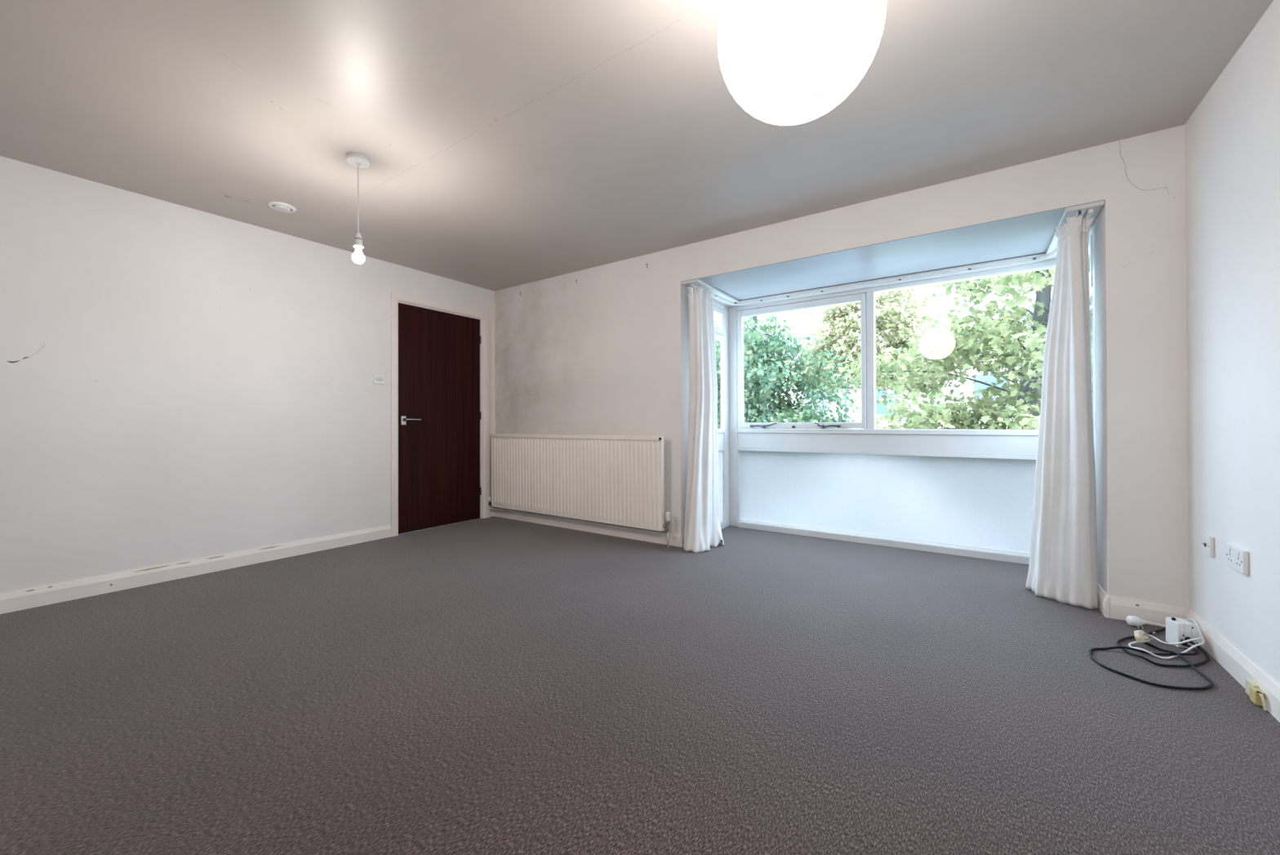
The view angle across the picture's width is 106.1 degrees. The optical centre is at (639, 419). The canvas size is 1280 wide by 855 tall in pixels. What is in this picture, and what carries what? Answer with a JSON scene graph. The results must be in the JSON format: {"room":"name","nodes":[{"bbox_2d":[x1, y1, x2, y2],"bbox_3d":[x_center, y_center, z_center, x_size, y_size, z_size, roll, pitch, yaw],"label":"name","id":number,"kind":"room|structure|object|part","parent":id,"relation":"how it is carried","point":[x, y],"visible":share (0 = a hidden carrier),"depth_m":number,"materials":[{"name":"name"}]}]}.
{"room":"empty living room","nodes":[
{"label":"empty living room","id":0,"kind":"room"},
{"bbox_2d":[0,155,494,593],"bbox_3d":[-2.792,-0.178,3.274,0.201,2.320,4.260,0,0,35],"label":"wall","id":1,"kind":"structure","parent":0,"point":[179,383],"depth_m":2.98,"materials":[{"name":"white paint"}]},
{"bbox_2d":[0,524,391,613],"bbox_3d":[-2.949,0.930,2.843,0.017,0.100,2.979,0,0,35],"label":"baseboard","id":2,"kind":"structure","parent":1,"relation":"attached to","point":[13,601],"depth_m":2.95,"materials":[{"name":"white wood"}]},
{"bbox_2d":[373,373,384,384],"bbox_3d":[-2.164,-0.341,3.996,0.016,0.085,0.088,0,0,35],"label":"light switch","id":3,"kind":"object","parent":1,"relation":"attached to","point":[378,378],"visible":1,"depth_m":3.99,"materials":[{"name":"white plastic"}]},
{"bbox_2d":[390,292,489,536],"bbox_3d":[-1.892,-0.048,4.536,0.250,2.068,1.002,0,0,35],"label":"door","id":4,"kind":"structure","parent":1,"relation":"in","point":[436,408],"depth_m":4.45,"materials":[{"name":"brown wood"}]},
{"bbox_3d":[-2.088,-0.018,4.101,0.020,2.006,0.063,0,0,35],"label":"architrave","id":5,"kind":"part","parent":4,"relation":"part of","materials":[{"name":"white wood"}]},
{"bbox_3d":[-2.055,0.003,4.185,0.006,0.078,0.043,0,0,35],"label":"handle plate","id":6,"kind":"part","parent":4,"relation":"part of","materials":[{"name":"silver metal"}]},
{"bbox_3d":[-1.825,-1.051,4.493,0.020,0.063,1.002,0,0,35],"label":"architrave","id":7,"kind":"part","parent":4,"relation":"part of","materials":[{"name":"white wood"}]},
{"bbox_3d":[-1.555,-0.015,4.874,0.020,2.006,0.063,0,0,35],"label":"architrave","id":8,"kind":"part","parent":4,"relation":"part of","materials":[{"name":"white wood"}]},
{"bbox_2d":[492,302,495,433],"bbox_3d":[-1.504,-0.162,4.955,0.014,2.100,0.030,0,0,35],"label":"trim","id":9,"kind":"structure","parent":1,"relation":"attached to","point":[493,303],"depth_m":4.95,"materials":[{"name":"white wood"}]},
{"bbox_2d":[0,0,1273,291],"bbox_3d":[-0.637,-1.452,1.946,5.371,0.201,4.510,0,0,35],"label":"ceiling","id":10,"kind":"structure","parent":0,"point":[507,144],"depth_m":2.08,"materials":[{"name":"white paint"}]},
{"bbox_2d":[267,201,296,213],"bbox_3d":[-2.249,-1.331,3.026,0.146,0.021,0.146,0,0,35],"label":"ceiling vent","id":11,"kind":"object","parent":10,"relation":"in","point":[281,206],"visible":1,"depth_m":3.00,"materials":[{"name":"white plastic"}]},
{"bbox_2d":[346,152,369,263],"bbox_3d":[-1.448,-1.074,2.473,0.106,0.544,0.106,0,0,35],"label":"pendant light","id":12,"kind":"object","parent":10,"relation":"hanging from","point":[355,159],"visible":1,"depth_m":2.46,"materials":[{"name":"white plastic"}]},
{"bbox_3d":[-1.444,-0.845,2.470,0.059,0.086,0.059,0,0,35],"label":"bulb","id":13,"kind":"part","parent":12,"relation":"part of","materials":[{"name":"white glass"}]},
{"bbox_2d":[717,0,886,125],"bbox_3d":[0.398,-1.071,1.214,0.400,0.575,0.400,0,0,35],"label":"paper lantern","id":14,"kind":"object","parent":10,"relation":"hanging from","point":[784,62],"visible":1,"depth_m":1.11,"materials":[{"name":"paper"}]},
{"bbox_2d":[0,515,1279,854],"bbox_3d":[-0.428,1.069,2.224,5.371,0.200,5.220,0,0,35],"label":"floor","id":15,"kind":"structure","parent":0,"point":[493,685],"depth_m":1.59,"materials":[{"name":"carpet"}]},
{"bbox_2d":[1125,615,1165,629],"bbox_3d":[2.347,0.937,2.209,0.163,0.048,0.060,0,0,35],"label":"plug","id":16,"kind":"object","parent":15,"relation":"on","point":[1133,620],"visible":0.8,"depth_m":2.23,"materials":[{"name":"white plastic"}]},
{"bbox_2d":[1088,640,1213,689],"bbox_3d":[2.021,0.943,1.915,0.366,0.034,0.481,0,0,35],"label":"cable","id":17,"kind":"object","parent":15,"relation":"on","point":[1171,652],"visible":0.98,"depth_m":1.90,"materials":[{"name":"rubber"}]},
{"bbox_2d":[1116,627,1209,666],"bbox_3d":[2.210,0.934,2.013,0.464,0.052,0.244,0,0,-17],"label":"cable","id":18,"kind":"object","parent":15,"relation":"on","point":[1118,641],"visible":0.86,"depth_m":1.94,"materials":[{"name":"plastic"}]},
{"bbox_2d":[1128,617,1204,658],"bbox_3d":[2.252,0.915,2.042,0.402,0.090,0.165,0,0,-18],"label":"cable","id":19,"kind":"object","parent":15,"relation":"on","point":[1140,636],"visible":0.87,"depth_m":2.04,"materials":[{"name":"plastic"}]},
{"bbox_2d":[1165,616,1196,648],"bbox_3d":[2.311,0.904,2.062,0.066,0.111,0.077,0,0,10],"label":"block","id":20,"kind":"object","parent":15,"relation":"on","point":[1177,628],"visible":0.94,"depth_m":2.03,"materials":[{"name":"white plastic"}]},
{"bbox_2d":[494,124,1189,608],"bbox_3d":[0.575,-0.185,3.693,5.271,2.320,0.251,0,0,35],"label":"wall","id":21,"kind":"structure","parent":0,"point":[606,352],"depth_m":2.60,"materials":[{"name":"white paint"}]},
{"bbox_2d":[488,433,670,547],"bbox_3d":[-0.642,0.556,4.304,2.140,0.852,0.116,0,0,35],"label":"radiator","id":22,"kind":"object","parent":21,"relation":"attached to","point":[617,480],"visible":1,"depth_m":4.14,"materials":[{"name":"metal"}]},
{"bbox_3d":[-1.482,0.501,4.858,0.005,0.728,0.040,0,0,35],"label":"panel","id":23,"kind":"part","parent":22,"relation":"part of","materials":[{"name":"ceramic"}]},
{"bbox_2d":[491,433,661,440],"bbox_3d":[-0.655,0.147,4.288,2.013,0.034,0.048,0,0,35],"label":"grille","id":24,"kind":"object","parent":22,"relation":"attached to","point":[528,437],"depth_m":4.24,"materials":[{"name":"metal"}]},
{"bbox_3d":[0.175,0.490,3.717,0.005,0.728,0.040,0,0,35],"label":"panel","id":25,"kind":"part","parent":22,"relation":"part of","materials":[{"name":"metal"}]},
{"bbox_2d":[493,506,684,546],"bbox_3d":[-0.517,0.932,4.432,2.221,0.100,0.266,0,0,35],"label":"baseboard","id":26,"kind":"structure","parent":21,"relation":"attached to","point":[675,539],"depth_m":4.17,"materials":[{"name":"white wood"}]},
{"bbox_2d":[680,279,738,305],"bbox_3d":[0.601,-1.057,4.013,0.145,0.019,0.799,0,0,35],"label":"trim","id":27,"kind":"structure","parent":21,"relation":"attached to","point":[697,282],"depth_m":3.90,"materials":[{"name":"white paint"}]},
{"bbox_2d":[713,300,729,528],"bbox_3d":[0.652,-0.046,4.238,0.044,2.047,0.735,0,0,35],"label":"window","id":28,"kind":"structure","parent":21,"relation":"in","point":[722,335],"depth_m":4.39,"materials":[{"name":"white wood"}]},
{"bbox_3d":[0.619,-0.885,4.193,0.033,0.229,0.473,0,0,35],"label":"sash frame","id":29,"kind":"part","parent":28,"relation":"part of","materials":[{"name":"white wood"}]},
{"bbox_3d":[0.617,0.184,4.190,0.026,0.138,0.479,0,0,35],"label":"spandrel panel","id":30,"kind":"part","parent":28,"relation":"part of","materials":[{"name":"white wood"}]},
{"bbox_3d":[0.622,0.597,4.186,0.006,0.640,0.479,0,0,35],"label":"obscured pane","id":31,"kind":"part","parent":28,"relation":"part of","materials":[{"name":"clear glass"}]},
{"bbox_3d":[0.622,0.947,4.184,0.044,0.060,0.479,0,0,35],"label":"sill","id":32,"kind":"part","parent":28,"relation":"part of","materials":[{"name":"white wood"}]},
{"bbox_2d":[724,253,1057,564],"bbox_3d":[1.809,-0.052,3.775,2.397,2.047,0.185,0,0,35],"label":"window","id":33,"kind":"structure","parent":21,"relation":"in","point":[962,492],"depth_m":3.77,"materials":[{"name":"white wood"}]},
{"bbox_3d":[0.883,-0.045,4.473,0.080,2.047,0.085,0,0,35],"label":"corner post","id":34,"kind":"part","parent":33,"relation":"part of","materials":[{"name":"white wood"}]},
{"bbox_3d":[1.352,-0.466,4.128,1.083,1.073,0.054,0,0,35],"label":"sash frame","id":35,"kind":"part","parent":33,"relation":"part of","materials":[{"name":"white wood"}]},
{"bbox_3d":[1.837,0.941,3.808,2.237,0.062,0.093,0,0,35],"label":"sill","id":36,"kind":"part","parent":33,"relation":"part of","materials":[{"name":"white wood"}]},
{"bbox_3d":[1.838,0.591,3.802,2.225,0.638,0.006,0,0,35],"label":"obscured pane","id":37,"kind":"part","parent":33,"relation":"part of","materials":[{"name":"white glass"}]},
{"bbox_3d":[1.836,0.179,3.813,2.237,0.138,0.069,0,0,35],"label":"spandrel panel","id":38,"kind":"part","parent":33,"relation":"part of","materials":[{"name":"white wood"}]},
{"bbox_2d":[689,208,1093,305],"bbox_3d":[1.558,-1.043,3.391,2.289,0.020,0.822,0,0,35],"label":"track","id":39,"kind":"object","parent":33,"relation":"attached to","point":[1090,211],"visible":0.8,"depth_m":3.56,"materials":[{"name":"white plastic"}]},
{"bbox_2d":[683,285,724,552],"bbox_3d":[0.510,-0.026,3.744,0.232,1.999,0.492,0,0,35],"label":"curtain","id":40,"kind":"object","parent":39,"relation":"hanging from","point":[702,529],"visible":1,"depth_m":3.70,"materials":[{"name":"white fabric"}]},
{"bbox_2d":[1025,214,1097,608],"bbox_3d":[2.278,-0.040,2.590,0.254,1.995,0.335,0,0,18],"label":"curtain","id":41,"kind":"object","parent":39,"relation":"hanging from","point":[1063,567],"visible":1,"depth_m":2.50,"materials":[{"name":"white fabric"}]},
{"bbox_2d":[1045,200,1104,255],"bbox_3d":[2.453,-1.070,2.738,0.145,0.019,0.799,0,0,35],"label":"trim","id":42,"kind":"structure","parent":21,"relation":"attached to","point":[1097,206],"depth_m":2.47,"materials":[{"name":"white paint"}]},
{"bbox_2d":[1088,220,1097,527],"bbox_3d":[2.653,-0.060,2.860,0.044,2.047,0.735,0,0,35],"label":"window","id":43,"kind":"structure","parent":21,"relation":"in","point":[1091,234],"depth_m":2.60,"materials":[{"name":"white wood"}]},
{"bbox_3d":[2.616,-0.899,2.818,0.033,0.229,0.473,0,0,35],"label":"sash frame","id":44,"kind":"part","parent":43,"relation":"part of","materials":[{"name":"white wood"}]},
{"bbox_2d":[1097,582,1189,626],"bbox_3d":[2.463,0.912,2.379,0.284,0.100,0.266,0,0,35],"label":"baseboard","id":45,"kind":"structure","parent":21,"relation":"attached to","point":[1119,608],"depth_m":2.29,"materials":[{"name":"white wood"}]},
{"bbox_2d":[682,199,1105,300],"bbox_3d":[1.597,-1.175,3.480,2.558,0.204,1.048,0,0,35],"label":"soffit","id":46,"kind":"structure","parent":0,"point":[1030,234],"depth_m":3.21,"materials":[{"name":"white paint"}]},
{"bbox_2d":[1184,0,1279,685],"bbox_3d":[1.384,-0.206,0.398,0.200,2.320,4.260,0,0,35],"label":"wall","id":47,"kind":"structure","parent":0,"point":[1232,138],"depth_m":1.78,"materials":[{"name":"white paint"}]},
{"bbox_2d":[1201,533,1214,557],"bbox_3d":[2.364,0.520,2.005,0.017,0.083,0.082,0,0,35],"label":"socket","id":48,"kind":"object","parent":47,"relation":"attached to","point":[1207,540],"visible":1,"depth_m":1.98,"materials":[{"name":"white plastic"}]},
{"bbox_2d":[1185,608,1279,722],"bbox_3d":[1.351,0.904,0.529,0.016,0.100,4.044,0,0,35],"label":"baseboard","id":49,"kind":"structure","parent":47,"relation":"attached to","point":[1239,666],"depth_m":1.78,"materials":[{"name":"white wood"}]},
{"bbox_2d":[1226,542,1248,574],"bbox_3d":[2.214,0.513,1.787,0.018,0.086,0.146,0,0,35],"label":"wall socket","id":50,"kind":"object","parent":47,"relation":"attached to","point":[1237,557],"visible":1,"depth_m":1.76,"materials":[{"name":"white plastic"}]},
{"bbox_2d":[1244,677,1267,711],"bbox_3d":[2.091,0.930,1.637,0.022,0.054,0.130,0,0,35],"label":"junction box","id":51,"kind":"object","parent":47,"relation":"attached to","point":[1257,695],"visible":1,"depth_m":1.62,"materials":[{"name":"plastic"}]},
{"label":"outside","id":52,"kind":"structure","parent":0,"visible":0},
{"bbox_3d":[19.639,3.992,35.626,120.000,0.220,65.500,0,0,35],"label":"street","id":53,"kind":"object","parent":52,"visible":0},
{"bbox_2d":[715,311,795,404],"bbox_3d":[5.175,-0.841,25.268,5.980,9.350,7.600,0,0,35],"label":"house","id":54,"kind":"structure","parent":53,"relation":"on","point":[788,317],"depth_m":23.59,"materials":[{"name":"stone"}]},
{"bbox_2d":[714,314,861,428],"bbox_3d":[2.340,0.653,9.862,3.957,6.104,3.534,0,0,16],"label":"tree","id":55,"kind":"object","parent":53,"relation":"on","point":[764,377],"visible":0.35,"depth_m":9.35,"materials":[{"name":"green plant"}]},
{"bbox_2d":[844,388,847,422],"bbox_3d":[6.818,1.168,16.199,0.240,5.120,1.240,0,0,35],"label":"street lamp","id":56,"kind":"object","parent":53,"relation":"on","point":[845,399],"visible":0.14,"depth_m":16.62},
{"bbox_2d":[772,285,939,429],"bbox_3d":[10.116,-0.874,21.865,5.980,9.350,7.600,0,0,35],"label":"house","id":57,"kind":"structure","parent":53,"relation":"on","point":[802,331],"depth_m":19.19,"materials":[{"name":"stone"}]},
{"bbox_3d":[7.182,-0.764,19.613,0.940,1.520,0.033,0,0,35],"label":"pane","id":58,"kind":"part","parent":57,"relation":"part of","materials":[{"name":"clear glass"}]},
{"bbox_3d":[9.282,-0.778,18.166,0.940,1.520,0.033,0,0,35],"label":"pane","id":59,"kind":"part","parent":57,"relation":"part of","materials":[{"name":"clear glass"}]},
{"bbox_3d":[9.252,0.142,18.114,1.300,0.120,0.149,0,0,35],"label":"window sill","id":60,"kind":"part","parent":57,"relation":"part of","materials":[{"name":"white"}]},
{"bbox_2d":[791,287,964,399],"bbox_3d":[6.000,0.066,12.437,3.547,7.286,3.899,0,0,-19],"label":"tree","id":61,"kind":"object","parent":53,"relation":"on","point":[841,324],"visible":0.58,"depth_m":11.67,"materials":[{"name":"green plant"}]},
{"bbox_2d":[935,300,1093,428],"bbox_3d":[15.066,-0.908,18.456,6.000,9.350,7.600,0,0,35],"label":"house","id":62,"kind":"structure","parent":53,"relation":"on","point":[966,387],"depth_m":16.79,"materials":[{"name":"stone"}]},
{"bbox_3d":[11.917,-0.796,16.352,0.940,1.520,0.033,0,0,35],"label":"pane","id":63,"kind":"part","parent":62,"relation":"part of","materials":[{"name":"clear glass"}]},
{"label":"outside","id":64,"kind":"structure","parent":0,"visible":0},
{"bbox_3d":[-2.482,3.833,3.507,120.000,0.300,12.500,0,0,35],"label":"pavement","id":65,"kind":"object","parent":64,"visible":0},
{"bbox_2d":[833,254,1093,431],"bbox_3d":[4.878,0.326,5.947,4.488,6.706,3.727,0,0,14],"label":"tree","id":66,"kind":"object","parent":65,"relation":"on","point":[1022,399],"visible":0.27,"depth_m":5.56,"materials":[{"name":"green plant"}]}
]}

